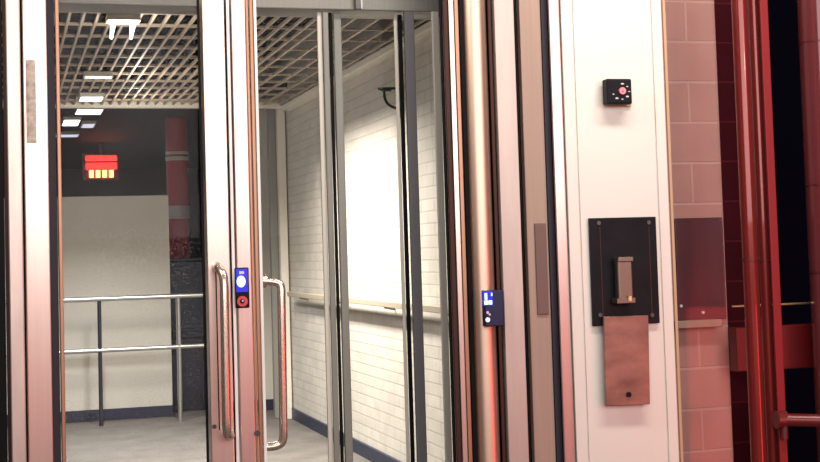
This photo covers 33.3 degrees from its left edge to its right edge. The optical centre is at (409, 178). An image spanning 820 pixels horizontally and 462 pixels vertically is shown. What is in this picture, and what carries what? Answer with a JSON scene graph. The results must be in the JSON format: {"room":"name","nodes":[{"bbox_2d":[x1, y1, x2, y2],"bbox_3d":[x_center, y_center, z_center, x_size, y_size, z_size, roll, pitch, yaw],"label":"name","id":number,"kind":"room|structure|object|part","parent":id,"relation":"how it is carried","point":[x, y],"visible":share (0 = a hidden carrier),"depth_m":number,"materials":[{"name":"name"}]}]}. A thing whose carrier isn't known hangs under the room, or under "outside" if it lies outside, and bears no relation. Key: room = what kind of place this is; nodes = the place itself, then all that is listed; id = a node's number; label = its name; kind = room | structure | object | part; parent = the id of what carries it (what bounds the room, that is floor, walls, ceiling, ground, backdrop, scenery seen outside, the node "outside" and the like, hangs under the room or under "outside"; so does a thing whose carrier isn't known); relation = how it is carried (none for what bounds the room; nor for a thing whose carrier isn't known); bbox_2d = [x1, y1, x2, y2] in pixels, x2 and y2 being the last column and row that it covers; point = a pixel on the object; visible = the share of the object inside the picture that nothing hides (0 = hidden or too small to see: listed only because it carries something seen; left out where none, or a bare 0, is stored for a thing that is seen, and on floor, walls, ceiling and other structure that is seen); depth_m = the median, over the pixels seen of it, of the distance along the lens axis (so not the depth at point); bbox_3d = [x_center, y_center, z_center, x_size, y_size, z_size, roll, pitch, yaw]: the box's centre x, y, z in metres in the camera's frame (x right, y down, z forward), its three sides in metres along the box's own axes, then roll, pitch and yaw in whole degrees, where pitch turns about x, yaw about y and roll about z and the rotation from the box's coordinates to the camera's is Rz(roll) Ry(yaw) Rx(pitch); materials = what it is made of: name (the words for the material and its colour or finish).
{"room":"building entrance","nodes":[
{"label":"building entrance","id":0,"kind":"room"},
{"bbox_2d":[4,168,204,257],"bbox_3d":[-4.831,0.990,19.508,5.000,3.000,0.200,-1,-3,-17],"label":"wall","id":1,"kind":"structure","parent":0,"point":[131,182],"depth_m":19.74,"materials":[{"name":"black paint"}]},
{"bbox_2d":[54,12,201,104],"bbox_3d":[-1.670,-0.698,8.631,1.229,0.016,3.960,-1,-3,-17],"label":"grille","id":2,"kind":"object","parent":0,"point":[186,27],"depth_m":8.31,"materials":[{"name":"metal"}]},
{"bbox_2d":[78,93,104,101],"bbox_3d":[-2.291,-0.587,9.837,0.170,0.030,0.300,-1,-3,-17],"label":"ceiling light","id":3,"kind":"object","parent":2,"relation":"attached to","point":[83,97],"visible":1,"depth_m":9.74,"materials":[{"name":"white"}]},
{"bbox_2d":[80,97,102,100],"bbox_3d":[-2.291,-0.584,9.837,0.150,0.020,0.280,-1,-3,-17],"label":"diffuser","id":4,"kind":"object","parent":3,"relation":"attached to","point":[81,98],"depth_m":9.82,"materials":[{"name":"white plastic"}]},
{"bbox_2d":[83,71,112,78],"bbox_3d":[-1.978,-0.658,8.683,0.176,0.030,0.140,-1,-3,-17],"label":"ceiling light","id":5,"kind":"object","parent":2,"relation":"attached to","point":[87,74],"visible":1,"depth_m":8.63,"materials":[{"name":"white"}]},
{"bbox_2d":[85,76,110,78],"bbox_3d":[-1.978,-0.655,8.683,0.156,0.020,0.120,-1,-3,-17],"label":"diffuser","id":6,"kind":"object","parent":5,"relation":"attached to","point":[86,77],"depth_m":8.69,"materials":[{"name":"white plastic"}]},
{"bbox_2d":[105,13,140,38],"bbox_3d":[-1.401,-0.741,6.691,0.160,0.111,0.130,-1,-3,-17],"label":"ceiling light","id":7,"kind":"object","parent":2,"relation":"attached to","point":[112,19],"visible":0.99,"depth_m":6.66,"materials":[{"name":"white"}]},
{"bbox_3d":[-1.402,-0.782,6.693,0.160,0.030,0.130,-1,-3,-17],"label":"frame","id":8,"kind":"part","parent":7,"relation":"part of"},
{"bbox_2d":[108,20,137,23],"bbox_3d":[-1.402,-0.779,6.693,0.140,0.020,0.110,-1,-3,-17],"label":"diffuser","id":9,"kind":"object","parent":7,"relation":"attached to","point":[109,21],"depth_m":6.69,"materials":[{"name":"white plastic"}]},
{"bbox_2d":[4,59,272,414],"bbox_3d":[-2.974,0.493,11.286,3.700,3.000,0.150,-1,-3,-17],"label":"wall","id":10,"kind":"structure","parent":0,"point":[113,245],"depth_m":11.35,"materials":[{"name":"white paint"}]},
{"bbox_2d":[7,399,273,425],"bbox_3d":[-2.916,1.941,11.124,3.680,0.090,0.020,-1,-3,-17],"label":"baseboard","id":11,"kind":"structure","parent":10,"relation":"attached to","point":[166,410],"depth_m":11.28,"materials":[{"name":"blue"}]},
{"bbox_2d":[2,81,286,169],"bbox_3d":[-3.536,-0.449,15.070,4.800,0.080,9.200,-1,-3,-17],"label":"ceiling","id":12,"kind":"structure","parent":0,"point":[138,136],"depth_m":14.09,"materials":[{"name":"black paint"}]},
{"bbox_2d":[61,132,79,136],"bbox_3d":[-3.499,-0.454,13.976,0.240,0.030,0.320,-1,-3,-17],"label":"recessed light","id":13,"kind":"object","parent":12,"relation":"in","point":[63,134],"visible":0.6,"depth_m":13.85,"materials":[{"name":"white plastic"}]},
{"bbox_2d":[61,135,77,136],"bbox_3d":[-3.499,-0.451,13.976,0.220,0.020,0.300,-1,-3,-17],"label":"diffuser","id":14,"kind":"object","parent":13,"relation":"attached to","point":[61,135],"depth_m":14.01,"materials":[{"name":"white plastic"}]},
{"bbox_2d":[61,117,80,125],"bbox_3d":[-3.142,-0.533,12.696,0.160,0.030,0.560,-1,-3,-17],"label":"recessed light","id":15,"kind":"object","parent":12,"relation":"in","point":[66,121],"visible":0.92,"depth_m":12.58,"materials":[{"name":"white plastic"}]},
{"bbox_2d":[62,120,79,125],"bbox_3d":[-3.142,-0.530,12.695,0.140,0.020,0.540,-1,-3,-17],"label":"diffuser","id":16,"kind":"object","parent":15,"relation":"attached to","point":[64,122],"depth_m":12.68,"materials":[{"name":"white plastic"}]},
{"bbox_2d":[80,121,95,127],"bbox_3d":[-3.061,-0.518,13.021,0.130,0.030,0.420,-1,-3,-17],"label":"recessed light","id":17,"kind":"object","parent":12,"relation":"in","point":[84,124],"visible":1,"depth_m":12.90,"materials":[{"name":"white plastic"}]},
{"bbox_2d":[81,124,94,127],"bbox_3d":[-3.060,-0.515,13.021,0.110,0.020,0.400,-1,-3,-17],"label":"diffuser","id":18,"kind":"object","parent":17,"relation":"attached to","point":[82,125],"depth_m":13.00,"materials":[{"name":"white plastic"}]},
{"bbox_2d":[74,109,103,114],"bbox_3d":[-2.769,-0.592,11.816,0.230,0.030,0.420,-1,-3,-17],"label":"recessed light","id":19,"kind":"object","parent":12,"relation":"in","point":[76,111],"visible":0.69,"depth_m":11.81,"materials":[{"name":"white plastic"}]},
{"bbox_2d":[76,110,101,113],"bbox_3d":[-2.769,-0.589,11.816,0.210,0.020,0.400,-1,-3,-17],"label":"diffuser","id":20,"kind":"object","parent":19,"relation":"attached to","point":[77,111],"depth_m":11.82,"materials":[{"name":"white plastic"}]},
{"bbox_2d":[82,143,118,179],"bbox_3d":[-3.442,-0.197,15.239,0.392,0.411,0.100,-1,-3,-17],"label":"lamp","id":21,"kind":"object","parent":12,"relation":"hanging from","point":[99,166],"visible":1,"depth_m":15.20,"materials":[{"name":"red paint"}]},
{"bbox_3d":[-3.449,-0.340,15.256,0.040,0.123,0.040,-1,-3,-17],"label":"stem","id":22,"kind":"part","parent":21,"relation":"part of","materials":[{"name":"black metal"}]},
{"bbox_2d":[1,11,315,79],"bbox_3d":[-2.656,-1.027,12.076,5.000,0.100,15.900,-1,-3,-17],"label":"ceiling","id":23,"kind":"structure","parent":0,"point":[75,17],"depth_m":10.71,"materials":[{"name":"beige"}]},
{"bbox_2d":[7,410,370,461],"bbox_3d":[-2.520,2.058,11.767,5.000,0.100,16.200,-1,-3,-17],"label":"floor","id":24,"kind":"structure","parent":0,"point":[153,439],"depth_m":9.81,"materials":[{"name":"tile"}]},
{"bbox_2d":[5,293,208,425],"bbox_3d":[-3.083,1.455,10.698,3.030,1.023,0.040,-1,-3,-17],"label":"guard railing","id":25,"kind":"object","parent":24,"relation":"on","point":[179,346],"visible":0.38,"depth_m":10.96,"materials":[{"name":"silver metal"}]},
{"bbox_3d":[-2.460,1.466,10.881,0.032,0.985,0.032,-1,-3,-17],"label":"post","id":26,"kind":"part","parent":25,"relation":"part of","materials":[{"name":"grey metal"}]},
{"bbox_3d":[-3.100,0.965,10.723,3.026,0.040,0.040,-1,-3,-17],"label":"rail","id":27,"kind":"part","parent":25,"relation":"part of","materials":[{"name":"silver metal"}]},
{"bbox_3d":[-3.087,1.372,10.702,3.026,0.036,0.036,-1,-3,-17],"label":"rail","id":28,"kind":"part","parent":25,"relation":"part of","materials":[{"name":"silver metal"}]},
{"bbox_3d":[-1.863,1.457,11.058,0.036,0.985,0.036,-1,-3,-17],"label":"post","id":29,"kind":"part","parent":25,"relation":"part of","materials":[{"name":"silver metal"}]},
{"bbox_2d":[165,117,189,257],"bbox_3d":[-2.139,0.739,12.693,0.215,2.610,0.215,-1,-3,-17],"label":"pillar","id":30,"kind":"structure","parent":24,"relation":"on","point":[176,153],"depth_m":12.65,"materials":[{"name":"red paint"}]},
{"bbox_2d":[170,257,205,411],"bbox_3d":[-1.948,1.346,11.980,0.374,1.310,0.440,-1,-3,-17],"label":"pillar","id":31,"kind":"structure","parent":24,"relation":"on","point":[186,276],"depth_m":11.78,"materials":[{"name":"grey"}]},
{"bbox_2d":[266,96,278,417],"bbox_3d":[-1.100,0.628,11.111,0.062,2.600,0.070,-1,-3,-17],"label":"post","id":32,"kind":"object","parent":24,"relation":"on","point":[270,113],"visible":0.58,"depth_m":11.09,"materials":[{"name":"grey metal"}]},
{"bbox_2d":[275,96,291,418],"bbox_3d":[-1.017,0.622,11.042,0.061,2.600,0.070,-1,-3,-17],"label":"post","id":33,"kind":"object","parent":24,"relation":"on","point":[280,115],"visible":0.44,"depth_m":11.02,"materials":[{"name":"white metal"}]},
{"bbox_2d":[797,0,819,461],"bbox_3d":[1.405,0.278,4.577,0.156,2.450,0.156,-1,-3,-17],"label":"column","id":34,"kind":"structure","parent":24,"relation":"on","point":[808,11],"depth_m":4.56,"materials":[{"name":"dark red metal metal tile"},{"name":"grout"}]},
{"bbox_2d":[729,323,813,371],"bbox_3d":[1.285,0.570,4.664,0.417,0.148,0.050,-1,-3,-17],"label":"cross beam","id":35,"kind":"structure","parent":34,"relation":"attached to","point":[797,338],"depth_m":4.64,"materials":[{"name":"red metal"}]},
{"bbox_2d":[732,302,810,307],"bbox_3d":[1.284,0.421,4.615,0.445,0.008,0.008,-1,-3,-17],"label":"brass rod","id":36,"kind":"object","parent":34,"relation":"attached to","point":[795,303],"visible":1,"depth_m":4.61,"materials":[{"name":"brown metal"}]},
{"bbox_2d":[246,16,317,104],"bbox_3d":[-0.875,-0.710,8.854,0.900,0.016,3.935,-1,-3,-17],"label":"grille","id":37,"kind":"object","parent":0,"point":[294,26],"depth_m":8.35,"materials":[{"name":"metal"}]},
{"bbox_2d":[268,18,452,461],"bbox_3d":[-0.220,0.280,8.849,0.200,3.000,8.100,-1,-3,-17],"label":"wall","id":38,"kind":"structure","parent":0,"point":[370,126],"depth_m":8.62,"materials":[{"name":"paint"}]},
{"bbox_2d":[55,101,288,108],"bbox_3d":[-2.740,-0.567,10.445,3.700,0.050,0.080,-1,-3,-17],"label":"ceiling beam","id":39,"kind":"structure","parent":38,"relation":"attached to","point":[273,104],"depth_m":10.62,"materials":[{"name":"white metal"}]},
{"bbox_2d":[292,407,401,461],"bbox_3d":[-0.141,1.706,8.261,0.020,0.085,7.100,-1,-3,-17],"label":"baseboard","id":40,"kind":"structure","parent":38,"relation":"attached to","point":[368,452],"depth_m":8.98,"materials":[{"name":"blue"}]},
{"bbox_2d":[282,17,438,110],"bbox_3d":[-0.111,-0.750,7.953,0.070,0.043,6.200,-1,-3,-17],"label":"ledge","id":41,"kind":"object","parent":38,"relation":"attached to","point":[425,30],"visible":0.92,"depth_m":8.43,"materials":[{"name":"white"}]},
{"bbox_2d":[287,292,439,312],"bbox_3d":[-0.100,0.740,7.968,0.087,0.060,5.800,-1,-3,-17],"label":"wall handrail","id":42,"kind":"object","parent":38,"relation":"attached to","point":[391,305],"visible":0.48,"depth_m":8.24,"materials":[{"name":"beige"}]},
{"bbox_2d":[377,87,399,109],"bbox_3d":[-0.114,-0.450,7.847,0.145,0.200,0.060,-1,-3,-17],"label":"wall bracket","id":43,"kind":"object","parent":38,"relation":"attached to","point":[384,90],"visible":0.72,"depth_m":7.83,"materials":[{"name":"black metal"}]},
{"bbox_3d":[-0.118,-0.513,7.849,0.141,0.027,0.026,-1,-3,-17],"label":"arm","id":44,"kind":"part","parent":43,"relation":"part of","materials":[{"name":"black metal"}]},
{"bbox_2d":[341,18,403,68],"bbox_3d":[-0.356,-0.776,7.923,0.431,0.016,1.851,-1,-3,-17],"label":"grille","id":45,"kind":"object","parent":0,"point":[357,30],"depth_m":7.73,"materials":[{"name":"metal"}]},
{"bbox_2d":[442,0,732,461],"bbox_3d":[0.595,0.030,4.640,0.947,3.000,0.150,-1,-3,-17],"label":"wall","id":46,"kind":"structure","parent":0,"point":[690,24],"depth_m":4.67,"materials":[{"name":"tile"}]},
{"bbox_2d":[1,0,442,19],"bbox_3d":[-1.278,-0.975,3.987,2.844,0.952,0.140,-1,-3,-17],"label":"door frame","id":47,"kind":"structure","parent":46,"relation":"attached to","point":[379,9],"depth_m":4.17,"materials":[{"name":"grey metal"}]},
{"bbox_2d":[316,12,343,461],"bbox_3d":[-0.339,0.508,4.130,0.264,2.038,0.040,-1,-3,-17],"label":"door","id":48,"kind":"structure","parent":47,"relation":"attached to","point":[322,19],"depth_m":4.17,"materials":[{"name":"grey metal"}]},
{"bbox_2d":[333,13,414,461],"bbox_3d":[-0.104,0.505,4.215,0.219,2.038,0.030,-1,-3,-17],"label":"door","id":49,"kind":"structure","parent":47,"relation":"attached to","point":[337,40],"depth_m":4.22,"materials":[{"name":"grey metal"}]},
{"bbox_2d":[355,0,362,9],"bbox_3d":[-0.158,-0.553,4.202,0.022,0.065,0.017,-1,-3,-17],"label":"clip","id":50,"kind":"object","parent":46,"relation":"attached to","point":[358,3],"visible":1,"depth_m":4.20,"materials":[{"name":"grey metal"}]},
{"bbox_2d":[403,11,451,461],"bbox_3d":[0.062,0.501,4.227,0.108,2.048,0.038,-1,-3,-17],"label":"door frame","id":51,"kind":"structure","parent":46,"relation":"in","point":[408,17],"depth_m":4.23,"materials":[{"name":"grey metal"}]},
{"bbox_3d":[0.026,0.501,4.215,0.031,2.048,0.016,-1,-3,-17],"label":"frame","id":52,"kind":"part","parent":51,"relation":"part of","materials":[{"name":"grey metal"}]},
{"bbox_3d":[0.108,0.499,4.226,0.022,2.048,0.010,-1,-3,-17],"label":"frame","id":53,"kind":"part","parent":51,"relation":"part of","materials":[{"name":"grey metal"}]},
{"bbox_2d":[674,217,726,328],"bbox_3d":[0.979,0.316,4.633,0.197,0.369,0.045,-1,-3,-17],"label":"wall plate","id":54,"kind":"object","parent":46,"relation":"attached to","point":[699,246],"visible":0.87,"depth_m":4.64,"materials":[{"name":"red"}]},
{"bbox_2d":[714,0,787,461],"bbox_3d":[1.151,0.030,4.961,0.302,3.000,0.150,-1,-3,-17],"label":"wall","id":55,"kind":"structure","parent":0,"point":[722,11],"depth_m":4.88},
{"bbox_2d":[768,0,817,461],"bbox_3d":[2.143,0.064,6.140,1.402,3.000,0.150,-1,-3,-17],"label":"wall","id":56,"kind":"structure","parent":0,"point":[782,14],"depth_m":5.91,"materials":[{"name":"black"}]},
{"label":"outside","id":57,"kind":"structure","parent":0,"visible":0},
{"bbox_3d":[0.760,1.337,0.141,7.500,0.100,8.000,-1,-3,-17],"label":"floor","id":58,"kind":"structure","parent":57,"visible":0},
{"bbox_2d":[0,0,7,461],"bbox_3d":[-1.147,0.302,3.601,0.160,2.450,0.120,-1,-3,-17],"label":"strip","id":59,"kind":"object","parent":58,"relation":"on","point":[3,373],"visible":1,"depth_m":3.56,"materials":[{"name":"black rubber"}]},
{"bbox_2d":[2,0,52,461],"bbox_3d":[-1.010,0.300,3.626,0.114,2.450,0.110,-1,-3,-17],"label":"door frame post","id":60,"kind":"object","parent":58,"relation":"on","point":[24,34],"visible":1,"depth_m":3.60,"materials":[{"name":"metal"}]},
{"bbox_2d":[54,0,234,461],"bbox_3d":[-0.706,0.288,3.682,0.456,2.440,0.138,-1,-3,-17],"label":"door","id":61,"kind":"structure","parent":60,"relation":"attached to","point":[220,435],"depth_m":3.75,"materials":[{"name":"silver metal"}]},
{"bbox_3d":[-0.499,0.464,3.708,0.050,0.487,0.091,-1,-3,-17],"label":"handle","id":62,"kind":"part","parent":61,"relation":"part of","materials":[{"name":"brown metal"}]},
{"bbox_2d":[46,0,60,461],"bbox_3d":[-0.954,0.301,3.674,0.019,2.450,0.050,-1,-3,-17],"label":"strip","id":63,"kind":"object","parent":58,"relation":"on","point":[49,3],"visible":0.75,"depth_m":3.66,"materials":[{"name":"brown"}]},
{"bbox_2d":[224,0,287,461],"bbox_3d":[-0.421,0.286,3.794,0.151,2.440,0.055,-1,-3,-12],"label":"door","id":64,"kind":"structure","parent":58,"relation":"on","point":[238,41],"depth_m":3.78,"materials":[{"name":"grey metal"}]},
{"bbox_3d":[-0.461,0.299,3.766,0.039,0.111,0.014,-1,-3,-17],"label":"door button panel","id":65,"kind":"part","parent":64,"relation":"part of","materials":[{"name":"blue plastic"}]},
{"bbox_3d":[-0.379,0.511,3.794,0.078,0.480,0.029,-2,-3,-2],"label":"handle","id":66,"kind":"part","parent":64,"relation":"part of","materials":[{"name":"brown metal"}]},
{"bbox_2d":[442,0,461,461],"bbox_3d":[0.126,0.283,3.959,0.015,2.450,0.007,-1,-3,-17],"label":"frame strip","id":67,"kind":"object","parent":58,"relation":"on","point":[444,2],"visible":1,"depth_m":3.96,"materials":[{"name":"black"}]},
{"bbox_2d":[448,0,467,461],"bbox_3d":[0.143,0.283,3.957,0.015,2.450,0.007,-1,-3,-17],"label":"frame strip","id":68,"kind":"object","parent":58,"relation":"on","point":[450,2],"visible":1,"depth_m":3.96,"materials":[{"name":"metal"}]},
{"bbox_2d":[454,0,472,461],"bbox_3d":[0.158,0.283,3.968,0.012,2.450,0.005,-1,-3,-17],"label":"frame strip","id":69,"kind":"object","parent":58,"relation":"on","point":[456,25],"visible":1,"depth_m":3.97,"materials":[{"name":"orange metal"}]},
{"bbox_2d":[458,0,477,461],"bbox_3d":[0.173,0.283,3.984,0.015,2.450,0.007,-1,-3,-17],"label":"frame strip","id":70,"kind":"object","parent":58,"relation":"on","point":[460,2],"visible":1,"depth_m":3.99,"materials":[{"name":"silver metal"}]},
{"bbox_2d":[463,0,499,461],"bbox_3d":[0.210,0.283,4.004,0.102,2.450,0.102,-1,-3,-17],"label":"post","id":71,"kind":"object","parent":58,"relation":"on","point":[487,407],"visible":0.98,"depth_m":3.98,"materials":[{"name":"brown metal"}]},
{"bbox_2d":[439,0,455,461],"bbox_3d":[0.113,0.284,3.965,0.010,2.450,0.004,-1,-3,-17],"label":"frame strip","id":72,"kind":"object","parent":71,"relation":"on","point":[440,1],"visible":1,"depth_m":3.97,"materials":[{"name":"black rubber"}]},
{"bbox_2d":[482,290,503,326],"bbox_3d":[0.236,0.372,3.948,0.065,0.104,0.033,-1,-3,-17],"label":"display panel","id":73,"kind":"object","parent":71,"relation":"attached to","point":[492,300],"visible":1,"depth_m":3.94,"materials":[{"name":"blue plastic"}]},
{"bbox_2d":[487,0,505,461],"bbox_3d":[0.257,0.281,4.000,0.011,2.450,0.004,-1,-3,-17],"label":"frame strip","id":74,"kind":"object","parent":58,"relation":"on","point":[488,1],"visible":1,"depth_m":4.01,"materials":[{"name":"red"}]},
{"bbox_2d":[447,0,563,461],"bbox_3d":[0.448,0.282,4.127,0.674,2.450,0.019,-1,-3,-17],"label":"backing","id":75,"kind":"object","parent":58,"relation":"on","point":[486,12],"depth_m":4.08,"materials":[{"name":"black rubber"}]},
{"bbox_2d":[491,0,528,461],"bbox_3d":[0.297,0.281,4.012,0.061,2.450,0.025,-1,-3,-17],"label":"frame strip","id":76,"kind":"object","parent":58,"relation":"on","point":[511,272],"visible":1,"depth_m":4.01,"materials":[{"name":"grey metal"}]},
{"bbox_2d":[514,0,531,461],"bbox_3d":[0.336,0.281,4.030,0.006,2.450,0.004,-1,-3,-17],"label":"frame strip","id":77,"kind":"object","parent":58,"relation":"on","point":[514,0],"visible":1,"depth_m":4.04,"materials":[{"name":"black rubber"}]},
{"bbox_2d":[516,0,555,461],"bbox_3d":[0.376,0.280,4.046,0.066,2.450,0.026,-1,-3,-17],"label":"frame strip","id":78,"kind":"object","parent":58,"relation":"on","point":[528,11],"visible":1,"depth_m":4.04,"materials":[{"name":"silver metal"}]},
{"bbox_2d":[534,223,548,314],"bbox_3d":[0.388,0.264,4.034,0.036,0.269,0.006,-1,-3,-17],"label":"blank plate","id":79,"kind":"object","parent":78,"relation":"attached to","point":[540,228],"visible":1,"depth_m":4.03,"materials":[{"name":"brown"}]},
{"bbox_2d":[540,0,562,461],"bbox_3d":[0.423,0.279,4.047,0.020,2.450,0.007,-1,-3,-17],"label":"frame strip","id":80,"kind":"object","parent":58,"relation":"on","point":[543,3],"visible":1,"depth_m":4.05,"materials":[{"name":"grey"}]},
{"bbox_2d":[548,0,678,461],"bbox_3d":[0.600,0.277,4.109,0.365,2.450,0.100,-1,-3,-17],"label":"pillar","id":81,"kind":"structure","parent":58,"relation":"on","point":[609,162],"depth_m":4.07,"materials":[{"name":"white paint"}]},
{"bbox_2d":[602,79,631,106],"bbox_3d":[0.621,-0.257,4.070,0.094,0.081,0.052,-1,-3,-17],"label":"button","id":82,"kind":"object","parent":81,"relation":"attached to","point":[616,92],"visible":1,"depth_m":4.05,"materials":[{"name":"black plastic"}]},
{"bbox_2d":[588,217,659,325],"bbox_3d":[0.641,0.271,4.040,0.215,0.317,0.056,-1,-3,-17],"label":"panel","id":83,"kind":"object","parent":81,"relation":"attached to","point":[622,250],"visible":1,"depth_m":4.05,"materials":[{"name":"black paint"}]},
{"bbox_3d":[0.629,0.293,4.031,0.048,0.124,0.031,-1,-3,-17],"label":"lever","id":84,"kind":"part","parent":83,"relation":"part of","materials":[{"name":"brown metal"}]},
{"bbox_3d":[0.628,0.237,4.035,0.050,0.015,0.038,-1,-3,-17],"label":"lever","id":85,"kind":"part","parent":83,"relation":"part of","materials":[{"name":"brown metal"}]},
{"bbox_2d":[603,315,649,405],"bbox_3d":[0.635,0.533,4.033,0.145,0.263,0.035,-1,-3,-17],"label":"plate","id":86,"kind":"object","parent":81,"relation":"attached to","point":[625,338],"visible":1,"depth_m":4.02,"materials":[{"name":"brown metal"}]},
{"bbox_2d":[662,0,683,461],"bbox_3d":[0.879,0.272,4.177,0.186,2.450,0.032,-1,-3,-17],"label":"frame strip","id":87,"kind":"object","parent":58,"relation":"on","point":[663,1],"visible":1,"depth_m":4.14,"materials":[{"name":"beige"}]},
{"bbox_2d":[731,0,766,461],"bbox_3d":[1.074,0.274,4.322,0.066,2.450,0.065,-1,-3,-17],"label":"tube","id":88,"kind":"object","parent":58,"relation":"on","point":[755,380],"visible":1,"depth_m":4.31,"materials":[{"name":"red metal"}]},
{"bbox_2d":[747,0,778,461],"bbox_3d":[1.135,0.275,4.382,0.052,2.450,0.052,-1,-3,-17],"label":"tube","id":89,"kind":"object","parent":58,"relation":"on","point":[753,5],"visible":0.95,"depth_m":4.37,"materials":[{"name":"red metal"}]},
{"bbox_2d":[771,410,819,439],"bbox_3d":[1.259,0.769,4.289,0.243,0.088,0.064,-2,-3,10],"label":"pipe","id":90,"kind":"object","parent":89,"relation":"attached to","point":[781,420],"visible":1,"depth_m":4.28,"materials":[{"name":"red metal"}]},
{"bbox_2d":[759,0,787,461],"bbox_3d":[1.156,0.273,4.340,0.028,2.450,0.007,-1,-3,-17],"label":"post","id":91,"kind":"object","parent":58,"relation":"on","point":[763,4],"visible":1,"depth_m":4.34,"materials":[{"name":"red metal"}]}
]}

